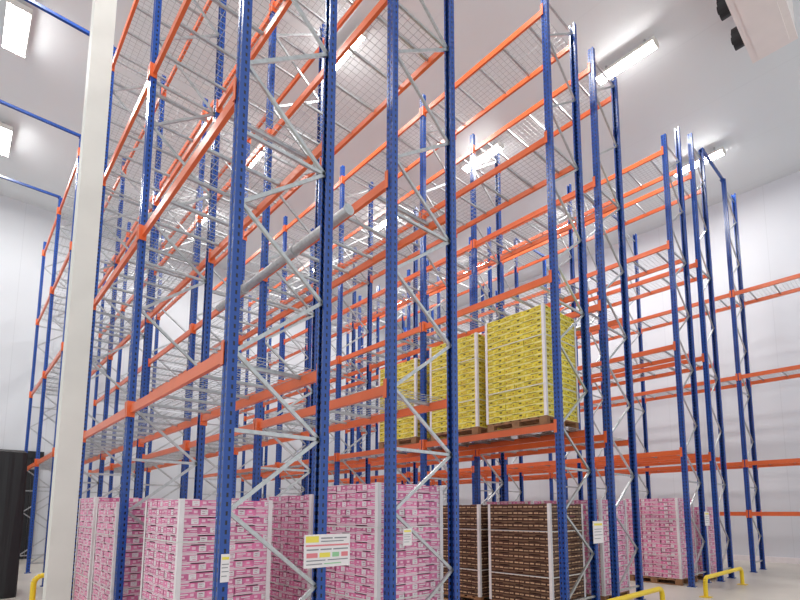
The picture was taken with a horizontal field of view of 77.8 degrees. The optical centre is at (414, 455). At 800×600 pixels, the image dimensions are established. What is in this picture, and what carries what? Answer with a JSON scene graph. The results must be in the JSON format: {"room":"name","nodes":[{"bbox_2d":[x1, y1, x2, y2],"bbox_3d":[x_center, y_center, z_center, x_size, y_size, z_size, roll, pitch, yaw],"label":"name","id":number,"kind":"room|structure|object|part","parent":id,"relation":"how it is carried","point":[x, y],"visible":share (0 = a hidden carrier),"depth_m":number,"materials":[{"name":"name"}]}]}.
{"room":"warehouse","nodes":[
{"label":"warehouse","id":0,"kind":"room"},
{"bbox_2d":[0,194,401,558],"bbox_3d":[-10.099,-2.377,21.214,25.600,12.800,0.200,6,-9,-43],"label":"wall","id":1,"kind":"structure","parent":0,"point":[24,227],"depth_m":18.80,"materials":[{"name":"white paint"}]},
{"bbox_2d":[4,449,43,558],"bbox_3d":[-14.338,1.627,16.544,2.900,3.730,0.130,6,-9,-43],"label":"door","id":2,"kind":"structure","parent":1,"relation":"in","point":[31,454],"depth_m":17.27,"materials":[{"name":"black plastic"}]},
{"bbox_2d":[0,0,799,328],"bbox_3d":[-2.012,-9.814,13.493,25.800,0.200,23.700,6,-9,-43],"label":"ceiling","id":3,"kind":"structure","parent":0,"point":[696,81],"depth_m":13.63,"materials":[{"name":"white paint"}]},
{"bbox_2d":[0,122,12,157],"bbox_3d":[-12.229,-9.427,14.662,0.440,0.300,1.480,6,-9,-43],"label":"ceiling light","id":4,"kind":"object","parent":3,"relation":"hanging from","point":[6,131],"visible":1,"depth_m":14.54,"materials":[{"name":"paint"}]},
{"bbox_2d":[0,127,10,155],"bbox_3d":[-12.229,-9.303,14.648,0.380,0.050,1.400,6,-9,-43],"label":"diffuser","id":5,"kind":"object","parent":4,"relation":"attached to","point":[5,132],"depth_m":14.62,"materials":[{"name":"white"}]},
{"bbox_2d":[1,0,32,58],"bbox_3d":[-9.092,-9.814,11.320,0.440,0.300,1.480,6,-9,-43],"label":"ceiling light","id":6,"kind":"object","parent":3,"relation":"hanging from","point":[18,15],"visible":1,"depth_m":11.21,"materials":[{"name":"paint"}]},
{"bbox_2d":[249,138,272,167],"bbox_3d":[-4.851,-9.359,15.249,0.280,0.300,1.480,6,-9,-43],"label":"ceiling light","id":7,"kind":"object","parent":3,"relation":"hanging from","point":[262,153],"visible":0.11,"depth_m":15.29,"materials":[{"name":"paint"}]},
{"bbox_2d":[249,149,264,167],"bbox_3d":[-4.851,-9.235,15.235,0.220,0.050,1.400,6,-9,-43],"label":"diffuser","id":8,"kind":"object","parent":7,"relation":"attached to","point":[262,153],"depth_m":15.36,"materials":[{"name":"white"}]},
{"bbox_2d":[336,50,350,69],"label":"ceiling light","id":9,"kind":"object","parent":3,"relation":"hanging from","point":[348,52],"depth_m":12.00,"materials":[{"name":"paint"}]},
{"bbox_2d":[336,25,357,51],"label":"ceiling light","id":10,"kind":"object","parent":3,"relation":"hanging from","point":[357,25],"depth_m":11.57,"materials":[{"name":"paint"}]},
{"bbox_2d":[351,31,366,49],"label":"ceiling light","id":11,"kind":"object","parent":3,"relation":"hanging from","point":[352,47],"depth_m":11.52,"materials":[{"name":"paint"}]},
{"bbox_2d":[373,212,402,230],"bbox_3d":[-1.047,-8.952,18.772,0.280,0.300,1.480,6,-9,-43],"label":"ceiling light","id":12,"kind":"object","parent":3,"relation":"hanging from","point":[382,221],"visible":0.27,"depth_m":18.95,"materials":[{"name":"paint"}]},
{"bbox_2d":[375,221,385,230],"bbox_3d":[-1.047,-8.828,18.758,0.220,0.050,1.400,6,-9,-43],"label":"diffuser","id":13,"kind":"object","parent":12,"relation":"attached to","point":[377,228],"depth_m":18.95,"materials":[{"name":"white"}]},
{"bbox_2d":[461,141,503,172],"bbox_3d":[2.090,-9.338,15.430,0.280,0.300,1.480,6,-9,-43],"label":"ceiling light","id":14,"kind":"object","parent":3,"relation":"hanging from","point":[482,156],"visible":0.71,"depth_m":15.30,"materials":[{"name":"paint"}]},
{"bbox_2d":[596,36,658,86],"bbox_3d":[5.159,-9.717,12.161,0.280,0.300,1.480,6,-9,-43],"label":"ceiling light","id":15,"kind":"object","parent":3,"relation":"hanging from","point":[648,46],"visible":0.92,"depth_m":12.04,"materials":[{"name":"paint"}]},
{"bbox_2d":[682,163,688,173],"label":"ceiling light","id":16,"kind":"object","parent":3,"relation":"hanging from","point":[685,167],"depth_m":15.83,"materials":[{"name":"paint"}]},
{"bbox_2d":[704,147,725,162],"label":"ceiling light","id":17,"kind":"object","parent":3,"relation":"hanging from","point":[715,153],"depth_m":15.22,"materials":[{"name":"paint"}]},
{"bbox_2d":[716,0,797,62],"bbox_3d":[7.098,-9.591,10.422,2.460,0.950,1.070,6,-9,-43],"label":"cooler","id":18,"kind":"object","parent":3,"relation":"hanging from","point":[763,27],"visible":1,"depth_m":10.50,"materials":[{"name":"white metal"}]},
{"bbox_2d":[0,558,799,599],"bbox_3d":[-1.160,2.994,11.090,25.800,0.200,26.200,6,-9,-43],"label":"floor","id":19,"kind":"structure","parent":0,"point":[780,581],"depth_m":10.79,"materials":[{"name":"concrete"}]},
{"bbox_2d":[0,449,27,598],"bbox_3d":[-8.400,1.310,9.580,1.236,2.800,1.234,6,-9,-43],"label":"stack","id":20,"kind":"object","parent":19,"relation":"on","point":[13,463],"visible":1,"depth_m":9.44,"materials":[{"name":"black plastic"}]},
{"bbox_2d":[29,573,43,599],"bbox_3d":[-5.902,2.211,7.968,0.570,0.639,0.180,6,-9,-43],"label":"guard rail","id":21,"kind":"object","parent":19,"relation":"on","point":[32,596],"visible":0.52,"depth_m":7.83,"materials":[{"name":"yellow metal"}]},
{"bbox_2d":[42,0,116,599],"bbox_3d":[-4.362,-4.057,6.698,0.400,12.800,0.400,6,-9,-43],"label":"column","id":22,"kind":"structure","parent":19,"relation":"on","point":[57,584],"depth_m":6.35,"materials":[{"name":"paint"}]},
{"bbox_2d":[72,497,166,599],"bbox_3d":[-4.899,1.636,8.206,1.030,1.836,1.230,6,-9,-43],"label":"load","id":23,"kind":"object","parent":19,"relation":"on","point":[86,516],"visible":0.19,"depth_m":7.84,"materials":[{"name":"printed cardboard"},{"name":"wood"},{"name":"plastic film"}]},
{"bbox_2d":[90,502,150,599],"bbox_3d":[-3.951,1.566,7.191,1.030,1.742,1.230,6,-9,-43],"label":"load","id":24,"kind":"object","parent":19,"relation":"on","point":[107,514],"visible":0.41,"depth_m":6.66,"materials":[{"name":"printed cardboard"},{"name":"wood"},{"name":"plastic film"}]},
{"bbox_2d":[20,0,353,599],"bbox_3d":[-6.528,-2.506,10.748,1.491,10.650,16.160,6,-9,-43],"label":"rack","id":25,"kind":"object","parent":19,"relation":"on","point":[228,356],"visible":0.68,"depth_m":6.58,"materials":[{"name":"metal"}]},
{"bbox_2d":[0,175,62,198],"bbox_3d":[-11.184,-7.575,13.570,2.560,0.070,0.120,6,-9,-43],"label":"tie","id":26,"kind":"object","parent":25,"relation":"attached to","point":[1,176],"visible":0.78,"depth_m":13.90,"materials":[{"name":"blue paint"}]},
{"bbox_2d":[0,99,80,137],"bbox_3d":[-9.002,-7.845,11.246,2.560,0.070,0.120,6,-9,-43],"label":"tie","id":27,"kind":"object","parent":25,"relation":"attached to","point":[2,102],"visible":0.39,"depth_m":11.50,"materials":[{"name":"blue paint"}]},
{"bbox_3d":[-12.142,-1.875,16.417,0.873,10.234,0.060,6,-9,-43],"label":"upright frame","id":28,"kind":"part","parent":25,"relation":"part of","materials":[{"name":"metal"}]},
{"bbox_3d":[-9.960,-2.144,14.092,0.873,10.234,0.060,6,-9,-43],"label":"upright frame","id":29,"kind":"part","parent":25,"relation":"part of","materials":[{"name":"metal"}]},
{"bbox_2d":[24,0,116,48],"bbox_3d":[-6.820,-8.113,8.921,2.560,0.070,0.120,6,-9,-43],"label":"tie","id":30,"kind":"object","parent":25,"relation":"attached to","point":[32,2],"visible":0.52,"depth_m":9.13,"materials":[{"name":"blue paint"}]},
{"bbox_3d":[-7.777,-2.413,11.767,0.873,10.234,0.060,6,-9,-43],"label":"upright frame","id":31,"kind":"part","parent":25,"relation":"part of","materials":[{"name":"metal"}]},
{"bbox_3d":[-5.595,-2.683,9.442,0.873,10.234,0.060,6,-9,-43],"label":"upright frame","id":32,"kind":"part","parent":25,"relation":"part of","materials":[{"name":"metal"}]},
{"bbox_3d":[-3.412,-2.951,7.117,0.873,10.234,0.060,6,-9,-43],"label":"upright frame","id":33,"kind":"part","parent":25,"relation":"part of","materials":[{"name":"metal"}]},
{"bbox_2d":[220,554,229,582],"bbox_3d":[-1.514,0.900,3.951,0.070,0.220,0.008,6,-9,-43],"label":"notice sign","id":34,"kind":"object","parent":25,"relation":"attached to","point":[225,558],"visible":1,"depth_m":3.95,"materials":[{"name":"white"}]},
{"bbox_3d":[-1.230,-3.220,4.793,0.873,10.234,0.060,6,-9,-43],"label":"upright frame","id":35,"kind":"part","parent":25,"relation":"part of","materials":[{"name":"metal"}]},
{"bbox_2d":[303,533,349,568],"bbox_3d":[-0.812,0.886,4.612,0.500,0.300,0.008,6,-9,-43],"label":"notice sign","id":36,"kind":"object","parent":25,"relation":"attached to","point":[320,550],"visible":1,"depth_m":4.60,"materials":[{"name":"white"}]},
{"bbox_2d":[139,499,272,599],"bbox_3d":[-2.441,1.399,5.750,1.030,1.742,1.230,6,-9,-43],"label":"load","id":37,"kind":"object","parent":19,"relation":"on","point":[179,537],"visible":0.8,"depth_m":5.39,"materials":[{"name":"printed cardboard"},{"name":"wood"},{"name":"plastic film"}]},
{"bbox_2d":[232,497,301,522],"bbox_3d":[-2.631,1.661,8.419,1.030,1.836,1.230,6,-9,-43],"label":"load","id":38,"kind":"object","parent":19,"relation":"on","point":[249,498],"visible":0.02,"depth_m":7.94,"materials":[{"name":"pink cardboard"}]},
{"bbox_2d":[86,0,459,599],"bbox_3d":[-5.359,-2.381,11.832,1.130,10.650,16.160,6,-9,-43],"label":"rack","id":39,"kind":"object","parent":19,"relation":"on","point":[389,390],"visible":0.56,"depth_m":7.49,"materials":[{"name":"metal"}]},
{"bbox_3d":[-10.815,-1.733,17.646,0.943,10.234,0.060,6,-9,-43],"label":"upright frame","id":40,"kind":"part","parent":39,"relation":"part of","materials":[{"name":"metal"}]},
{"bbox_3d":[-8.632,-2.002,15.322,0.943,10.234,0.060,6,-9,-43],"label":"upright frame","id":41,"kind":"part","parent":39,"relation":"part of","materials":[{"name":"metal"}]},
{"bbox_3d":[-6.450,-2.271,12.997,0.943,10.234,0.060,6,-9,-43],"label":"upright frame","id":42,"kind":"part","parent":39,"relation":"part of","materials":[{"name":"metal"}]},
{"bbox_3d":[-4.267,-2.540,10.672,0.943,10.234,0.060,6,-9,-43],"label":"upright frame","id":43,"kind":"part","parent":39,"relation":"part of","materials":[{"name":"metal"}]},
{"bbox_3d":[-2.085,-2.809,8.347,0.943,10.234,0.060,6,-9,-43],"label":"upright frame","id":44,"kind":"part","parent":39,"relation":"part of","materials":[{"name":"metal"}]},
{"bbox_2d":[403,528,411,545],"bbox_3d":[-0.081,0.875,5.300,0.120,0.180,0.008,6,-9,-43],"label":"notice sign","id":45,"kind":"object","parent":39,"relation":"attached to","point":[407,533],"visible":1,"depth_m":5.30,"materials":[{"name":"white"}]},
{"bbox_3d":[0.098,-3.078,6.022,0.943,10.234,0.060,6,-9,-43],"label":"upright frame","id":46,"kind":"part","parent":39,"relation":"part of","materials":[{"name":"metal"}]},
{"bbox_2d":[267,494,342,599],"bbox_3d":[-1.382,1.507,7.089,1.030,1.836,1.230,6,-9,-43],"label":"load","id":47,"kind":"object","parent":19,"relation":"on","point":[293,523],"visible":0.35,"depth_m":6.73,"materials":[{"name":"printed cardboard"},{"name":"wood"},{"name":"plastic film"}]},
{"bbox_2d":[325,482,443,599],"bbox_3d":[-0.448,1.345,6.099,1.030,1.930,1.230,6,-9,-43],"label":"load","id":48,"kind":"object","parent":19,"relation":"on","point":[419,571],"visible":0.73,"depth_m":5.71,"materials":[{"name":"printed cardboard"},{"name":"wood"},{"name":"white plastic"}]},
{"bbox_2d":[202,0,599,599],"bbox_3d":[-2.478,-2.131,13.990,1.427,10.650,15.410,6,-9,-43],"label":"rack","id":49,"kind":"object","parent":19,"relation":"on","point":[557,426],"visible":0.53,"depth_m":9.71,"materials":[{"name":"metal"}]},
{"bbox_3d":[-7.802,-1.528,19.419,0.903,10.234,0.060,6,-9,-43],"label":"upright frame","id":50,"kind":"part","parent":49,"relation":"part of","materials":[{"name":"metal"}]},
{"bbox_3d":[-5.722,-1.785,17.203,0.903,10.234,0.060,6,-9,-43],"label":"upright frame","id":51,"kind":"part","parent":49,"relation":"part of","materials":[{"name":"metal"}]},
{"bbox_3d":[-3.642,-2.041,14.987,0.903,10.234,0.060,6,-9,-43],"label":"upright frame","id":52,"kind":"part","parent":49,"relation":"part of","materials":[{"name":"metal"}]},
{"bbox_3d":[-1.562,-2.297,12.771,0.903,10.234,0.060,6,-9,-43],"label":"upright frame","id":53,"kind":"part","parent":49,"relation":"part of","materials":[{"name":"metal"}]},
{"bbox_2d":[378,358,446,449],"bbox_3d":[-0.027,-1.042,10.969,1.030,1.792,1.230,6,-9,-43],"label":"load","id":54,"kind":"object","parent":49,"relation":"on","point":[408,428],"visible":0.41,"depth_m":10.43,"materials":[{"name":"printed cardboard"},{"name":"wood"},{"name":"white plastic"}]},
{"bbox_3d":[0.519,-2.554,10.555,0.903,10.234,0.060,6,-9,-43],"label":"upright frame","id":55,"kind":"part","parent":49,"relation":"part of","materials":[{"name":"metal"}]},
{"bbox_2d":[429,332,510,444],"bbox_3d":[1.085,-1.230,9.791,1.030,1.895,1.230,6,-9,-43],"label":"load","id":56,"kind":"object","parent":49,"relation":"on","point":[471,348],"visible":0.61,"depth_m":9.24,"materials":[{"name":"printed cardboard"},{"name":"wood"},{"name":"white plastic"}]},
{"bbox_2d":[485,303,578,437],"bbox_3d":[2.053,-1.401,8.765,1.030,1.998,1.230,6,-9,-43],"label":"load","id":57,"kind":"object","parent":49,"relation":"on","point":[518,346],"visible":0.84,"depth_m":8.41,"materials":[{"name":"printed cardboard"},{"name":"wood"},{"name":"white plastic"}]},
{"bbox_3d":[2.599,-2.810,8.339,0.903,10.234,0.060,6,-9,-43],"label":"upright frame","id":58,"kind":"part","parent":49,"relation":"part of","materials":[{"name":"metal"}]},
{"bbox_2d":[593,521,603,543],"bbox_3d":[3.020,1.267,8.165,0.340,0.360,0.008,6,-9,-43],"label":"notice sign","id":59,"kind":"object","parent":49,"relation":"attached to","point":[598,537],"visible":1,"depth_m":8.16,"materials":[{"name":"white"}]},
{"bbox_2d":[240,47,645,599],"bbox_3d":[-1.380,-2.013,15.007,1.110,10.650,15.410,6,-9,-43],"label":"rack","id":60,"kind":"object","parent":19,"relation":"on","point":[608,443],"visible":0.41,"depth_m":10.75,"materials":[{"name":"metal"}]},
{"bbox_3d":[-6.580,-1.397,20.550,0.923,10.234,0.060,6,-9,-43],"label":"upright frame","id":61,"kind":"part","parent":60,"relation":"part of","materials":[{"name":"metal"}]},
{"bbox_3d":[-4.500,-1.654,18.334,0.923,10.234,0.060,6,-9,-43],"label":"upright frame","id":62,"kind":"part","parent":60,"relation":"part of","materials":[{"name":"metal"}]},
{"bbox_3d":[-2.420,-1.910,16.118,0.923,10.234,0.060,6,-9,-43],"label":"upright frame","id":63,"kind":"part","parent":60,"relation":"part of","materials":[{"name":"metal"}]},
{"bbox_3d":[-0.340,-2.167,13.902,0.923,10.234,0.060,6,-9,-43],"label":"upright frame","id":64,"kind":"part","parent":60,"relation":"part of","materials":[{"name":"metal"}]},
{"bbox_3d":[1.740,-2.423,11.687,0.923,10.234,0.060,6,-9,-43],"label":"upright frame","id":65,"kind":"part","parent":60,"relation":"part of","materials":[{"name":"metal"}]},
{"bbox_3d":[3.820,-2.679,9.471,0.923,10.234,0.060,6,-9,-43],"label":"upright frame","id":66,"kind":"part","parent":60,"relation":"part of","materials":[{"name":"metal"}]},
{"bbox_2d":[443,504,501,599],"bbox_3d":[1.085,1.825,9.437,1.030,1.744,1.230,6,-9,-43],"label":"load","id":67,"kind":"object","parent":19,"relation":"on","point":[473,519],"visible":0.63,"depth_m":8.83,"materials":[{"name":"printed cardboard"},{"name":"wood"},{"name":"white plastic"}]},
{"bbox_2d":[485,501,540,504],"bbox_3d":[2.306,1.910,10.574,1.030,1.836,1.230,6,-9,-43],"label":"load","id":68,"kind":"object","parent":19,"relation":"on","point":[501,502],"visible":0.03,"depth_m":10.25,"materials":[{"name":"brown cardboard"}]},
{"bbox_2d":[328,126,711,587],"bbox_3d":[1.164,-2.129,17.271,1.120,11.400,15.410,6,-9,-43],"label":"rack","id":69,"kind":"object","parent":19,"relation":"on","point":[682,454],"visible":0.38,"depth_m":12.53,"materials":[{"name":"metal"}]},
{"bbox_3d":[-4.037,-1.140,22.770,0.933,10.234,0.060,6,-9,-43],"label":"upright frame","id":70,"kind":"part","parent":69,"relation":"part of","materials":[{"name":"metal"}]},
{"bbox_3d":[-1.956,-1.397,20.555,0.933,10.234,0.060,6,-9,-43],"label":"upright frame","id":71,"kind":"part","parent":69,"relation":"part of","materials":[{"name":"metal"}]},
{"bbox_3d":[0.124,-1.653,18.339,0.933,10.234,0.060,6,-9,-43],"label":"upright frame","id":72,"kind":"part","parent":69,"relation":"part of","materials":[{"name":"metal"}]},
{"bbox_3d":[2.204,-1.909,16.123,0.933,10.234,0.060,6,-9,-43],"label":"upright frame","id":73,"kind":"part","parent":69,"relation":"part of","materials":[{"name":"metal"}]},
{"bbox_3d":[4.284,-2.166,13.907,0.933,10.234,0.060,6,-9,-43],"label":"upright frame","id":74,"kind":"part","parent":69,"relation":"part of","materials":[{"name":"metal"}]},
{"bbox_3d":[6.364,-2.422,11.691,0.933,10.234,0.060,6,-9,-43],"label":"upright frame","id":75,"kind":"part","parent":69,"relation":"part of","materials":[{"name":"metal"}]},
{"bbox_2d":[704,512,709,525],"bbox_3d":[6.781,1.472,11.507,0.300,0.320,0.008,6,-9,-43],"label":"notice sign","id":76,"kind":"object","parent":69,"relation":"attached to","point":[706,514],"visible":1,"depth_m":11.49,"materials":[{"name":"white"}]},
{"bbox_2d":[488,503,585,599],"bbox_3d":[2.053,1.705,8.406,1.030,1.744,1.230,6,-9,-43],"label":"load","id":77,"kind":"object","parent":19,"relation":"on","point":[524,551],"visible":0.91,"depth_m":8.07,"materials":[{"name":"printed cardboard"},{"name":"wood"},{"name":"white plastic"}]},
{"bbox_2d":[344,132,735,581],"bbox_3d":[2.283,-2.033,18.104,1.000,11.400,15.410,6,-9,-43],"label":"rack","id":78,"kind":"object","parent":19,"relation":"on","point":[710,457],"visible":0.38,"depth_m":13.33,"materials":[{"name":"metal"}]},
{"bbox_3d":[-2.918,-1.382,23.642,0.813,10.914,0.060,6,-9,-43],"label":"upright frame","id":79,"kind":"part","parent":78,"relation":"part of","materials":[{"name":"metal"}]},
{"bbox_3d":[1.242,-1.895,19.211,0.813,10.914,0.060,6,-9,-43],"label":"upright frame","id":80,"kind":"part","parent":78,"relation":"part of","materials":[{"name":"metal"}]},
{"bbox_3d":[3.323,-2.151,16.995,0.813,10.914,0.060,6,-9,-43],"label":"upright frame","id":81,"kind":"part","parent":78,"relation":"part of","materials":[{"name":"metal"}]},
{"bbox_2d":[513,238,543,256],"bbox_3d":[4.305,-7.756,18.538,1.920,0.070,0.120,6,-9,-43],"label":"tie","id":82,"kind":"object","parent":78,"relation":"attached to","point":[518,240],"visible":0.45,"depth_m":18.80,"materials":[{"name":"blue paint"}]},
{"bbox_3d":[5.403,-2.407,14.779,0.813,10.914,0.060,6,-9,-43],"label":"upright frame","id":83,"kind":"part","parent":78,"relation":"part of","materials":[{"name":"metal"}]},
{"bbox_2d":[699,147,723,181],"bbox_3d":[8.466,-8.268,14.107,1.920,0.070,0.120,6,-9,-43],"label":"tie","id":84,"kind":"object","parent":78,"relation":"attached to","point":[707,157],"visible":1,"depth_m":14.08,"materials":[{"name":"blue paint"}]},
{"bbox_3d":[7.483,-2.664,12.563,0.813,10.914,0.060,6,-9,-43],"label":"upright frame","id":85,"kind":"part","parent":78,"relation":"part of","materials":[{"name":"metal"}]},
{"bbox_2d":[541,499,629,599],"bbox_3d":[3.275,1.791,9.543,1.030,1.836,1.230,6,-9,-43],"label":"load","id":86,"kind":"object","parent":19,"relation":"on","point":[602,505],"visible":0.26,"depth_m":9.01,"materials":[{"name":"cardboard"},{"name":"wood"},{"name":"plastic"}]},
{"bbox_2d":[397,178,799,572],"bbox_3d":[5.350,-1.952,18.806,1.150,11.400,18.460,6,-9,-43],"label":"rack","id":87,"kind":"object","parent":19,"relation":"on","point":[745,464],"visible":0.43,"depth_m":14.64,"materials":[{"name":"metal"}]},
{"bbox_3d":[1.190,-1.429,23.236,0.963,10.914,0.060,6,-9,-43],"label":"upright frame","id":88,"kind":"part","parent":87,"relation":"part of","materials":[{"name":"metal"}]},
{"bbox_3d":[3.270,-1.685,21.020,0.963,10.914,0.060,6,-9,-43],"label":"upright frame","id":89,"kind":"part","parent":87,"relation":"part of","materials":[{"name":"metal"}]},
{"bbox_3d":[7.430,-2.198,16.589,0.963,10.914,0.060,6,-9,-43],"label":"upright frame","id":90,"kind":"part","parent":87,"relation":"part of","materials":[{"name":"metal"}]},
{"bbox_3d":[9.510,-2.454,14.373,0.963,10.914,0.060,6,-9,-43],"label":"upright frame","id":91,"kind":"part","parent":87,"relation":"part of","materials":[{"name":"metal"}]},
{"bbox_2d":[607,586,664,599],"bbox_3d":[3.347,2.277,7.489,2.180,0.399,0.180,6,-9,-43],"label":"guard rail","id":92,"kind":"object","parent":19,"relation":"on","point":[660,590],"visible":1,"depth_m":7.60,"materials":[{"name":"yellow metal"}]},
{"bbox_2d":[623,498,697,585],"bbox_3d":[5.822,2.001,11.772,1.030,1.930,1.230,6,-9,-43],"label":"load","id":93,"kind":"object","parent":19,"relation":"on","point":[662,522],"visible":0.8,"depth_m":11.32,"materials":[{"name":"cardboard"},{"name":"wood"},{"name":"plastic"}]},
{"bbox_2d":[694,507,723,580],"bbox_3d":[6.941,2.191,12.594,1.030,1.742,1.230,6,-9,-43],"label":"load","id":94,"kind":"object","parent":19,"relation":"on","point":[710,529],"visible":0.14,"depth_m":12.00,"materials":[{"name":"pink cardboard"}]},
{"bbox_2d":[699,567,747,597],"bbox_3d":[6.434,2.600,10.281,2.630,0.399,0.180,6,-9,-43],"label":"guard rail","id":95,"kind":"object","parent":19,"relation":"on","point":[740,569],"visible":1,"depth_m":9.95,"materials":[{"name":"yellow metal"}]},
{"bbox_2d":[406,170,799,557],"bbox_3d":[8.270,-2.467,20.437,0.200,12.800,26.000,6,-9,-43],"label":"wall","id":96,"kind":"structure","parent":0,"point":[769,213],"depth_m":17.36,"materials":[{"name":"white paint"}]},
{"bbox_2d":[723,554,799,563],"bbox_3d":[8.175,3.791,19.623,0.060,0.180,26.000,6,-9,-43],"label":"baseboard","id":97,"kind":"structure","parent":96,"relation":"attached to","point":[735,557],"depth_m":16.01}
]}

